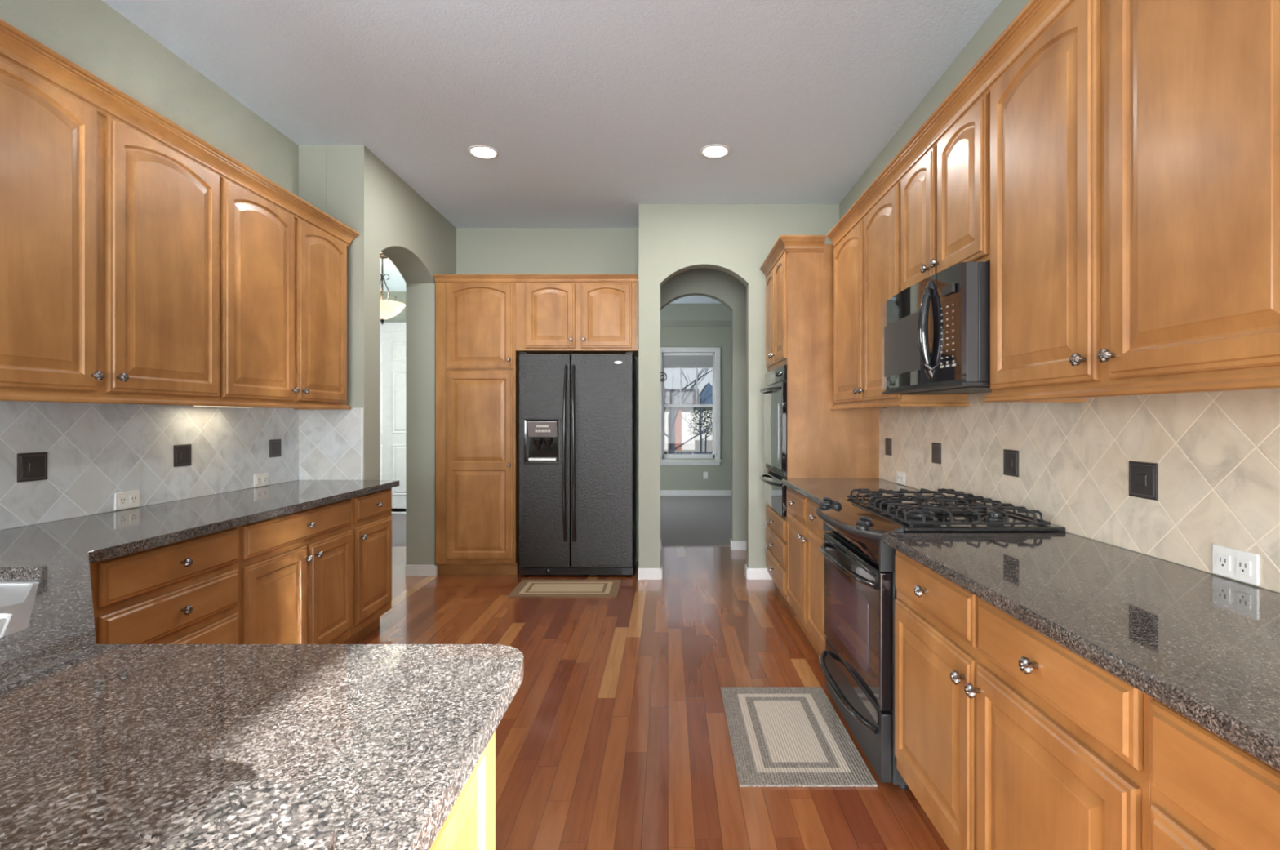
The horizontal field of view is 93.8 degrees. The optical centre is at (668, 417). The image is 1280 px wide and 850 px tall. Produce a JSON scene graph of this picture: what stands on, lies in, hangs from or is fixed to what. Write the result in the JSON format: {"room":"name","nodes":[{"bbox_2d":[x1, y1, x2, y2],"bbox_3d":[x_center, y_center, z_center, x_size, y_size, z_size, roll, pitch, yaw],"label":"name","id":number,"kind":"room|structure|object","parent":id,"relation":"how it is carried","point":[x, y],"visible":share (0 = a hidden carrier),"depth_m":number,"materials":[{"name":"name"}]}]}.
{"room":"kitchen","nodes":[
{"label":"kitchen","id":0,"kind":"room"},
{"bbox_2d":[0,0,298,529],"bbox_3d":[-2.422,-0.215,-0.470,0.156,3.050,9.060,0,0,0],"label":"wall","id":1,"kind":"structure","parent":0,"point":[59,460],"depth_m":2.67,"materials":[{"name":"tile"}]},
{"bbox_2d":[0,18,231,406],"bbox_3d":[-2.163,-0.617,2.091,0.392,1.127,1.218,0,0,0],"label":"upper cabinet","id":2,"kind":"object","parent":1,"relation":"attached to","point":[109,206],"visible":1,"depth_m":2.13,"materials":[{"name":"brown wood"}]},
{"bbox_2d":[114,489,139,510],"bbox_3d":[-2.345,0.355,2.598,0.009,0.074,0.118,0,0,0],"label":"wall outlet","id":3,"kind":"object","parent":1,"relation":"attached to","point":[125,500],"visible":1,"depth_m":2.59,"materials":[{"name":"white plastic"}]},
{"bbox_2d":[119,494,137,505],"bbox_3d":[-2.342,0.355,2.598,0.003,0.036,0.086,0,0,0],"label":"receptacle","id":4,"kind":"object","parent":3,"relation":"attached to","point":[124,500],"depth_m":2.60,"materials":[{"name":"white plastic"}]},
{"bbox_2d":[253,472,268,487],"bbox_3d":[-2.345,0.355,3.454,0.009,0.074,0.118,0,0,0],"label":"wall outlet","id":5,"kind":"object","parent":1,"relation":"attached to","point":[260,479],"visible":1,"depth_m":3.44,"materials":[{"name":"white plastic"}]},
{"bbox_2d":[256,475,266,483],"bbox_3d":[-2.342,0.355,3.454,0.003,0.036,0.086,0,0,0],"label":"receptacle","id":6,"kind":"object","parent":5,"relation":"attached to","point":[260,479],"depth_m":3.45,"materials":[{"name":"white plastic"}]},
{"bbox_2d":[217,157,359,409],"bbox_3d":[-2.163,-0.617,3.269,0.392,1.127,1.137,0,0,0],"label":"upper cabinet","id":7,"kind":"object","parent":1,"relation":"attached to","point":[283,259],"visible":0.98,"depth_m":3.10,"materials":[{"name":"brown wood"}]},
{"bbox_2d":[193,405,239,407],"bbox_3d":[-2.212,-0.065,3.000,0.056,0.018,0.400,0,0,0],"label":"lamp","id":8,"kind":"object","parent":7,"relation":"attached to","point":[193,406],"visible":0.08,"depth_m":2.94,"materials":[{"name":"beige"}]},
{"bbox_2d":[326,145,456,564],"bbox_3d":[-2.060,-0.215,4.650,0.240,3.050,1.660,0,0,0],"label":"wall","id":9,"kind":"structure","parent":0,"point":[390,218],"depth_m":4.36,"materials":[{"name":"green paint"}]},
{"bbox_2d":[298,145,360,479],"bbox_3d":[-2.151,-0.215,3.875,0.415,3.050,0.130,0,0,0],"label":"wall","id":10,"kind":"structure","parent":9,"relation":"attached to","point":[330,440],"depth_m":3.81,"materials":[{"name":"tile"}]},
{"bbox_2d":[360,408,363,479],"bbox_3d":[-1.950,0.165,3.814,0.013,0.459,0.012,0,0,0],"label":"trim","id":11,"kind":"structure","parent":10,"relation":"attached to","point":[362,409],"depth_m":3.81,"materials":[{"name":"white paint"}]},
{"bbox_2d":[405,564,436,576],"bbox_3d":[-2.053,1.264,4.973,0.255,0.092,0.015,0,0,0],"label":"baseboard","id":12,"kind":"object","parent":9,"relation":"attached to","point":[411,570],"visible":1,"depth_m":4.96,"materials":[{"name":"white paint"}]},
{"bbox_2d":[379,291,405,322],"bbox_3d":[-4.140,-0.390,8.300,3.920,3.400,0.120,0,0,0],"label":"wall","id":13,"kind":"structure","parent":0,"point":[401,295],"depth_m":8.24,"materials":[{"name":"green paint"}]},
{"bbox_2d":[379,322,405,513],"bbox_3d":[-3.860,0.002,8.195,1.380,2.624,0.097,0,0,0],"label":"door","id":14,"kind":"structure","parent":13,"relation":"in","point":[392,335],"depth_m":8.22,"materials":[{"name":"white paint"}]},
{"bbox_2d":[456,227,638,560],"bbox_3d":[-1.210,-0.215,5.540,1.940,3.050,0.120,0,0,0],"label":"wall","id":15,"kind":"structure","parent":0,"point":[479,251],"depth_m":5.48,"materials":[{"name":"green paint"}]},
{"bbox_2d":[514,274,638,356],"bbox_3d":[-0.754,-0.869,5.172,1.014,0.622,0.556,0,0,0],"label":"upper cabinet","id":16,"kind":"object","parent":15,"relation":"attached to","point":[556,313],"visible":0.98,"depth_m":4.93,"materials":[{"name":"brown wood"}]},
{"bbox_2d":[102,0,1001,291],"bbox_3d":[-2.000,-1.790,1.605,8.200,0.100,13.510,0,0,0],"label":"ceiling","id":17,"kind":"structure","parent":0,"point":[593,112],"depth_m":3.15,"materials":[{"name":"white paint"}]},
{"bbox_2d":[379,253,405,324],"bbox_3d":[-3.050,-1.370,6.390,0.456,0.740,0.456,0,0,0],"label":"ceiling light","id":18,"kind":"object","parent":17,"relation":"hanging from","point":[388,308],"visible":0.72,"depth_m":6.34,"materials":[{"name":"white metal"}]},
{"bbox_2d":[467,145,498,158],"bbox_3d":[-1.207,-1.732,3.912,0.192,0.016,0.192,0,0,0],"label":"recessed light","id":19,"kind":"object","parent":17,"relation":"in","point":[479,151],"visible":1,"depth_m":3.89,"materials":[{"name":"white paint"}]},
{"bbox_2d":[700,144,729,157],"bbox_3d":[0.305,-1.732,3.900,0.192,0.016,0.192,0,0,0],"label":"recessed light","id":20,"kind":"object","parent":17,"relation":"in","point":[711,150],"visible":1,"depth_m":3.88,"materials":[{"name":"white paint"}]},
{"bbox_2d":[354,513,949,849],"bbox_3d":[-1.900,1.340,1.575,8.200,0.060,13.550,0,0,0],"label":"floor","id":21,"kind":"structure","parent":0,"point":[614,734],"depth_m":2.72,"materials":[{"name":"brown wood"}]},
{"bbox_2d":[88,526,238,644],"bbox_3d":[-2.026,0.871,2.120,0.664,0.878,0.640,0,0,0],"label":"base cabinet","id":22,"kind":"object","parent":21,"relation":"on","point":[185,591],"visible":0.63,"depth_m":2.09,"materials":[{"name":"brown wood"}]},
{"bbox_2d":[238,497,351,644],"bbox_3d":[-2.026,0.871,2.875,0.664,0.878,0.868,0,0,0],"label":"base cabinet","id":23,"kind":"object","parent":21,"relation":"on","point":[295,569],"visible":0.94,"depth_m":2.81,"materials":[{"name":"brown wood"}]},
{"bbox_2d":[340,488,391,644],"bbox_3d":[-2.026,0.871,3.550,0.664,0.878,0.480,0,0,0],"label":"base cabinet","id":24,"kind":"object","parent":21,"relation":"on","point":[371,513],"visible":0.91,"depth_m":3.50,"materials":[{"name":"brown wood"}]},
{"bbox_2d":[0,480,523,849],"bbox_3d":[-1.298,0.412,2.133,2.120,0.035,3.352,0,0,0],"label":"countertop","id":25,"kind":"structure","parent":24,"relation":"on","point":[391,735],"depth_m":0.85,"materials":[{"name":"grey stone"}]},
{"bbox_2d":[0,580,39,637],"bbox_3d":[-1.650,0.520,1.136,0.914,0.178,0.915,0,0,0],"label":"sink","id":26,"kind":"object","parent":25,"relation":"in","point":[17,597],"visible":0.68,"depth_m":1.40,"materials":[{"name":"ceramic"}]},
{"bbox_2d":[429,730,495,849],"bbox_3d":[-0.655,0.871,0.756,0.750,0.878,0.592,0,0,0],"label":"base cabinet","id":27,"kind":"object","parent":21,"relation":"on","point":[470,824],"visible":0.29,"depth_m":0.89,"materials":[{"name":"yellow wood"}]},
{"bbox_2d":[433,274,519,574],"bbox_3d":[-1.593,0.065,5.172,0.663,2.490,0.556,0,0,0],"label":"pantry cabinet","id":28,"kind":"object","parent":21,"relation":"on","point":[477,356],"visible":0.99,"depth_m":4.93,"materials":[{"name":"brown wood"}]},
{"bbox_2d":[506,579,622,597],"bbox_3d":[-0.775,1.306,4.600,0.800,0.008,0.460,0,0,0],"label":"kitchen rug","id":29,"kind":"object","parent":21,"relation":"on","point":[526,588],"visible":1,"depth_m":4.56,"materials":[{"name":"beige fabric"}]},
{"bbox_2d":[518,351,636,574],"bbox_3d":[-0.757,0.382,5.140,0.935,1.856,0.639,0,0,0],"label":"refrigerator","id":30,"kind":"object","parent":21,"relation":"on","point":[577,412],"visible":1,"depth_m":4.90,"materials":[{"name":"black metal"}]},
{"bbox_2d":[570,353,636,568],"bbox_3d":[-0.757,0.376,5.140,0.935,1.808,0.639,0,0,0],"label":"door","id":31,"kind":"structure","parent":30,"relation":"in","point":[603,386],"depth_m":4.90,"materials":[{"name":"grey metal"}]},
{"bbox_2d":[720,686,877,786],"bbox_3d":[0.499,1.306,2.513,0.490,0.008,0.772,0,0,0],"label":"kitchen rug","id":32,"kind":"object","parent":21,"relation":"on","point":[780,736],"visible":1,"depth_m":2.42,"materials":[{"name":"beige fabric"}]},
{"bbox_2d":[786,487,831,652],"bbox_3d":[1.058,0.871,3.382,0.659,0.878,1.065,0,0,0],"label":"base cabinet","id":33,"kind":"object","parent":21,"relation":"on","point":[805,531],"visible":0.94,"depth_m":3.36,"materials":[{"name":"brown wood"}]},
{"bbox_2d":[782,478,933,504],"bbox_3d":[1.060,0.412,3.386,0.639,0.035,1.057,0,0,0],"label":"countertop","id":34,"kind":"structure","parent":33,"relation":"on","point":[815,490],"depth_m":3.43,"materials":[{"name":"grey stone"}]},
{"bbox_2d":[759,235,879,602],"bbox_3d":[1.031,0.065,4.356,0.714,2.490,0.998,0,0,0],"label":"tall cabinet","id":35,"kind":"object","parent":21,"relation":"on","point":[823,442],"depth_m":3.92,"materials":[{"name":"brown wood"}]},
{"bbox_2d":[759,364,786,478],"bbox_3d":[0.986,0.028,4.310,0.628,0.755,0.756,0,0,0],"label":"wall oven","id":36,"kind":"object","parent":35,"relation":"in","point":[775,394],"visible":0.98,"depth_m":4.14,"materials":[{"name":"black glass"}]},
{"bbox_2d":[816,488,1065,788],"bbox_3d":[1.009,0.819,2.467,0.736,0.981,0.789,0,0,0],"label":"gas range","id":37,"kind":"object","parent":21,"relation":"on","point":[857,661],"visible":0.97,"depth_m":2.25,"materials":[{"name":"grey metal"}]},
{"bbox_2d":[840,488,1065,531],"bbox_3d":[1.099,0.361,2.467,0.557,0.065,0.789,0,0,0],"label":"cooktop","id":38,"kind":"object","parent":37,"relation":"in","point":[941,512],"depth_m":2.23,"materials":[{"name":"metal"}]},
{"bbox_2d":[889,530,1151,849],"bbox_3d":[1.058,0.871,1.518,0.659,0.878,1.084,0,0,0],"label":"base cabinet","id":39,"kind":"object","parent":21,"relation":"on","point":[1006,737],"visible":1,"depth_m":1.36,"materials":[{"name":"brown wood"}]},
{"bbox_2d":[882,533,1279,771],"bbox_3d":[1.060,0.412,1.212,0.639,0.035,1.725,0,0,0],"label":"countertop","id":40,"kind":"structure","parent":39,"relation":"on","point":[1206,646],"depth_m":1.20,"materials":[{"name":"grey stone"}]},
{"bbox_2d":[1150,697,1279,849],"bbox_3d":[1.058,0.871,0.675,0.659,0.878,0.600,0,0,0],"label":"base cabinet","id":41,"kind":"object","parent":21,"relation":"on","point":[1208,793],"visible":0.67,"depth_m":0.86,"materials":[{"name":"brown wood"}]},
{"bbox_2d":[669,295,721,303],"bbox_3d":[0.700,-1.860,8.160,6.600,0.100,4.180,0,0,0],"label":"ceiling","id":42,"kind":"structure","parent":0,"point":[691,299],"depth_m":9.25,"materials":[{"name":"white paint"}]},
{"bbox_2d":[660,372,666,381],"bbox_3d":[-0.310,-1.121,8.200,0.589,1.378,0.621,0,0,0],"label":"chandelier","id":43,"kind":"object","parent":42,"relation":"hanging from","point":[660,372],"visible":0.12,"depth_m":8.19,"materials":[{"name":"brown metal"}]},
{"bbox_2d":[660,326,731,489],"bbox_3d":[0.700,-0.290,10.175,6.400,3.200,0.150,0,0,0],"label":"wall","id":44,"kind":"structure","parent":0,"point":[672,477],"depth_m":10.10,"materials":[{"name":"green paint"}]},
{"bbox_2d":[660,346,721,465],"bbox_3d":[0.343,-0.202,10.113,1.105,1.984,0.145,0,0,0],"label":"window","id":45,"kind":"structure","parent":44,"relation":"in","point":[716,357],"depth_m":10.08,"materials":[{"name":"white paint"}]},
{"bbox_2d":[663,352,713,368],"bbox_3d":[0.340,-0.833,10.114,0.840,0.545,0.028,0,0,0],"label":"pleated shade","id":46,"kind":"object","parent":45,"relation":"attached to","point":[672,360],"visible":1,"depth_m":10.10,"materials":[{"name":"grey fabric"}]},
{"bbox_2d":[660,489,731,495],"bbox_3d":[0.700,1.258,10.092,6.400,0.092,0.015,0,0,0],"label":"baseboard","id":47,"kind":"structure","parent":44,"relation":"attached to","point":[663,492],"depth_m":10.08,"materials":[{"name":"white paint"}]},
{"bbox_2d":[703,471,707,478],"bbox_3d":[0.627,0.965,10.095,0.072,0.115,0.009,0,0,0],"label":"wall outlet","id":48,"kind":"object","parent":44,"relation":"attached to","point":[705,473],"visible":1,"depth_m":10.09,"materials":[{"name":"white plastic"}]},
{"bbox_2d":[660,495,731,546],"bbox_3d":[0.700,1.337,8.180,6.600,0.066,4.140,0,0,0],"label":"floor","id":49,"kind":"structure","parent":0,"point":[685,520],"depth_m":7.63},
{"bbox_2d":[660,303,731,326],"bbox_3d":[0.700,-1.675,8.085,6.400,0.270,4.030,0,0,0],"label":"ceiling","id":50,"kind":"structure","parent":0,"point":[673,314],"depth_m":9.45,"materials":[{"name":"green paint"}]},
{"bbox_2d":[660,267,746,540],"bbox_3d":[0.700,-0.215,6.010,6.400,3.050,0.120,0,0,0],"label":"wall","id":51,"kind":"structure","parent":0,"point":[722,286],"depth_m":5.95,"materials":[{"name":"green paint"}]},
{"bbox_2d":[729,537,732,550],"bbox_3d":[0.632,1.264,6.010,0.015,0.092,0.120,0,0,0],"label":"baseboard second reveal","id":52,"kind":"structure","parent":51,"relation":"attached to","point":[731,540],"depth_m":5.96,"materials":[{"name":"white paint"}]},
{"bbox_2d":[732,540,746,550],"bbox_3d":[1.319,1.264,5.942,1.363,0.092,0.015,0,0,0],"label":"baseboard","id":53,"kind":"structure","parent":51,"relation":"attached to","point":[736,544],"depth_m":5.94,"materials":[{"name":"white paint"}]},
{"bbox_2d":[638,204,839,568],"bbox_3d":[0.575,-0.215,4.935,1.630,3.050,0.130,0,0,0],"label":"wall","id":54,"kind":"structure","parent":0,"point":[735,240],"depth_m":4.87,"materials":[{"name":"green paint"}]},
{"bbox_2d":[638,568,660,579],"bbox_3d":[-0.153,1.264,4.862,0.183,0.092,0.015,0,0,0],"label":"baseboard","id":55,"kind":"structure","parent":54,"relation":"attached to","point":[643,573],"depth_m":4.86,"materials":[{"name":"white paint"}]},
{"bbox_2d":[660,564,662,578],"bbox_3d":[-0.058,1.264,4.935,0.015,0.092,0.130,0,0,0],"label":"baseboard","id":56,"kind":"structure","parent":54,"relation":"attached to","point":[660,564],"depth_m":4.87,"materials":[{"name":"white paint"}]},
{"bbox_2d":[744,564,747,578],"bbox_3d":[0.644,1.264,4.935,0.015,0.092,0.130,0,0,0],"label":"baseboard","id":57,"kind":"structure","parent":54,"relation":"attached to","point":[745,566],"depth_m":4.90,"materials":[{"name":"white paint"}]},
{"bbox_2d":[747,568,772,579],"bbox_3d":[0.754,1.264,4.862,0.212,0.092,0.015,0,0,0],"label":"baseboard","id":58,"kind":"structure","parent":54,"relation":"attached to","point":[753,573],"depth_m":4.86,"materials":[{"name":"white paint"}]},
{"bbox_2d":[839,0,1279,593],"bbox_3d":[1.452,-0.215,-0.005,0.156,3.050,9.990,0,0,0],"label":"wall","id":59,"kind":"structure","parent":0,"point":[1171,477],"depth_m":1.86,"materials":[{"name":"tile"}]},
{"bbox_2d":[826,163,968,409],"bbox_3d":[1.203,-0.617,3.330,0.372,1.127,1.170,0,0,0],"label":"upper cabinet","id":60,"kind":"object","parent":59,"relation":"attached to","point":[866,241],"visible":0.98,"depth_m":3.20,"materials":[{"name":"brown wood"}]},
{"bbox_2d":[882,406,919,408],"bbox_3d":[1.242,-0.065,3.200,0.056,0.018,0.500,0,0,0],"label":"lamp","id":61,"kind":"object","parent":60,"relation":"attached to","point":[899,406],"visible":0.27,"depth_m":3.15,"materials":[{"name":"white plastic"}]},
{"bbox_2d":[897,471,905,484],"bbox_3d":[1.375,0.355,3.544,0.009,0.074,0.118,0,0,0],"label":"wall outlet","id":62,"kind":"object","parent":59,"relation":"attached to","point":[900,475],"visible":1,"depth_m":3.53,"materials":[{"name":"white plastic"}]},
{"bbox_2d":[897,474,903,481],"bbox_3d":[1.372,0.355,3.544,0.003,0.036,0.086,0,0,0],"label":"receptacle","id":63,"kind":"object","parent":62,"relation":"attached to","point":[900,477],"depth_m":3.54,"materials":[{"name":"white plastic"}]},
{"bbox_2d":[888,65,990,291],"bbox_3d":[1.203,-0.856,2.382,0.372,0.648,0.763,0,0,0],"label":"upper cabinet","id":64,"kind":"object","parent":59,"relation":"attached to","point":[943,170],"visible":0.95,"depth_m":2.26,"materials":[{"name":"brown wood"}]},
{"bbox_2d":[881,261,991,395],"bbox_3d":[1.146,-0.315,2.382,0.460,0.420,0.752,0,0,0],"label":"microwave","id":65,"kind":"object","parent":64,"relation":"attached to","point":[935,331],"visible":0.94,"depth_m":2.15,"materials":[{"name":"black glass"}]},
{"bbox_2d":[973,0,1279,402],"bbox_3d":[1.203,-0.617,1.438,0.372,1.127,1.163,0,0,0],"label":"upper cabinet","id":66,"kind":"object","parent":59,"relation":"attached to","point":[1135,144],"visible":1,"depth_m":1.37,"materials":[{"name":"brown wood"}]},
{"bbox_2d":[1084,392,1191,398],"bbox_3d":[1.152,-0.065,1.530,0.056,0.018,0.420,0,0,0],"label":"lamp","id":67,"kind":"object","parent":66,"relation":"attached to","point":[1187,393],"visible":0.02,"depth_m":1.49,"materials":[{"name":"white plastic"}]},
{"bbox_2d":[1212,544,1259,586],"bbox_3d":[1.375,0.355,1.455,0.009,0.074,0.118,0,0,0],"label":"wall outlet","id":68,"kind":"object","parent":59,"relation":"attached to","point":[1236,564],"visible":1,"depth_m":1.45,"materials":[{"name":"white plastic"}]},
{"bbox_2d":[1216,552,1250,576],"bbox_3d":[1.372,0.355,1.455,0.003,0.036,0.086,0,0,0],"label":"receptacle","id":69,"kind":"object","parent":68,"relation":"attached to","point":[1229,564],"depth_m":1.45,"materials":[{"name":"white plastic"}]},
{"bbox_3d":[-1.250,0.795,0.392,1.900,1.030,0.105,0,0,0],"label":"wall","id":70,"kind":"structure","parent":0,"visible":0},
{"bbox_2d":[0,780,334,849],"bbox_3d":[-1.194,0.259,0.189,2.011,0.038,0.418,0,0,0],"label":"raised bar","id":71,"kind":"object","parent":70,"relation":"on","point":[35,815],"visible":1,"depth_m":0.36,"materials":[{"name":"stone"}]},
{"label":"outside","id":72,"kind":"structure","parent":0,"visible":0},
{"bbox_2d":[664,440,712,453],"bbox_3d":[5.000,1.960,45.250,70.000,0.100,69.500,0,0,0],"label":"ground","id":73,"kind":"structure","parent":72,"point":[709,442],"depth_m":39.57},
{"bbox_2d":[664,389,700,450],"bbox_3d":[-3.550,-0.015,40.000,11.100,3.850,9.000,0,0,0],"label":"house","id":74,"kind":"structure","parent":73,"relation":"on","point":[681,428],"depth_m":36.00,"materials":[{"name":"white"}]},
{"bbox_2d":[664,368,712,451],"bbox_3d":[0.083,-0.142,16.470,3.718,4.107,2.216,0,0,0],"label":"bare tree","id":75,"kind":"object","parent":73,"relation":"on","point":[672,421],"visible":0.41,"depth_m":16.45,"materials":[{"name":"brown plant"}]},
{"bbox_2d":[664,371,712,451],"bbox_3d":[1.225,-0.247,23.981,4.816,4.316,3.249,0,0,0],"label":"bare tree","id":76,"kind":"object","parent":73,"relation":"on","point":[704,401],"visible":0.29,"depth_m":23.97,"materials":[{"name":"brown plant"}]},
{"bbox_2d":[664,449,712,453],"bbox_3d":[0.050,1.350,14.880,8.100,1.120,0.160,0,0,0],"label":"fence","id":77,"kind":"object","parent":73,"relation":"on","point":[670,451],"visible":0.05,"depth_m":14.80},
{"bbox_2d":[687,406,712,451],"bbox_3d":[1.631,0.661,26.024,1.555,2.498,1.553,0,0,-28],"label":"tree","id":78,"kind":"object","parent":73,"relation":"on","point":[707,432],"visible":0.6,"depth_m":25.92,"materials":[{"name":"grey plant"}]},
{"bbox_2d":[694,382,712,439],"bbox_3d":[5.100,-0.590,55.950,8.600,5.000,9.100,0,0,0],"label":"house","id":79,"kind":"structure","parent":73,"relation":"on","point":[709,401],"depth_m":51.99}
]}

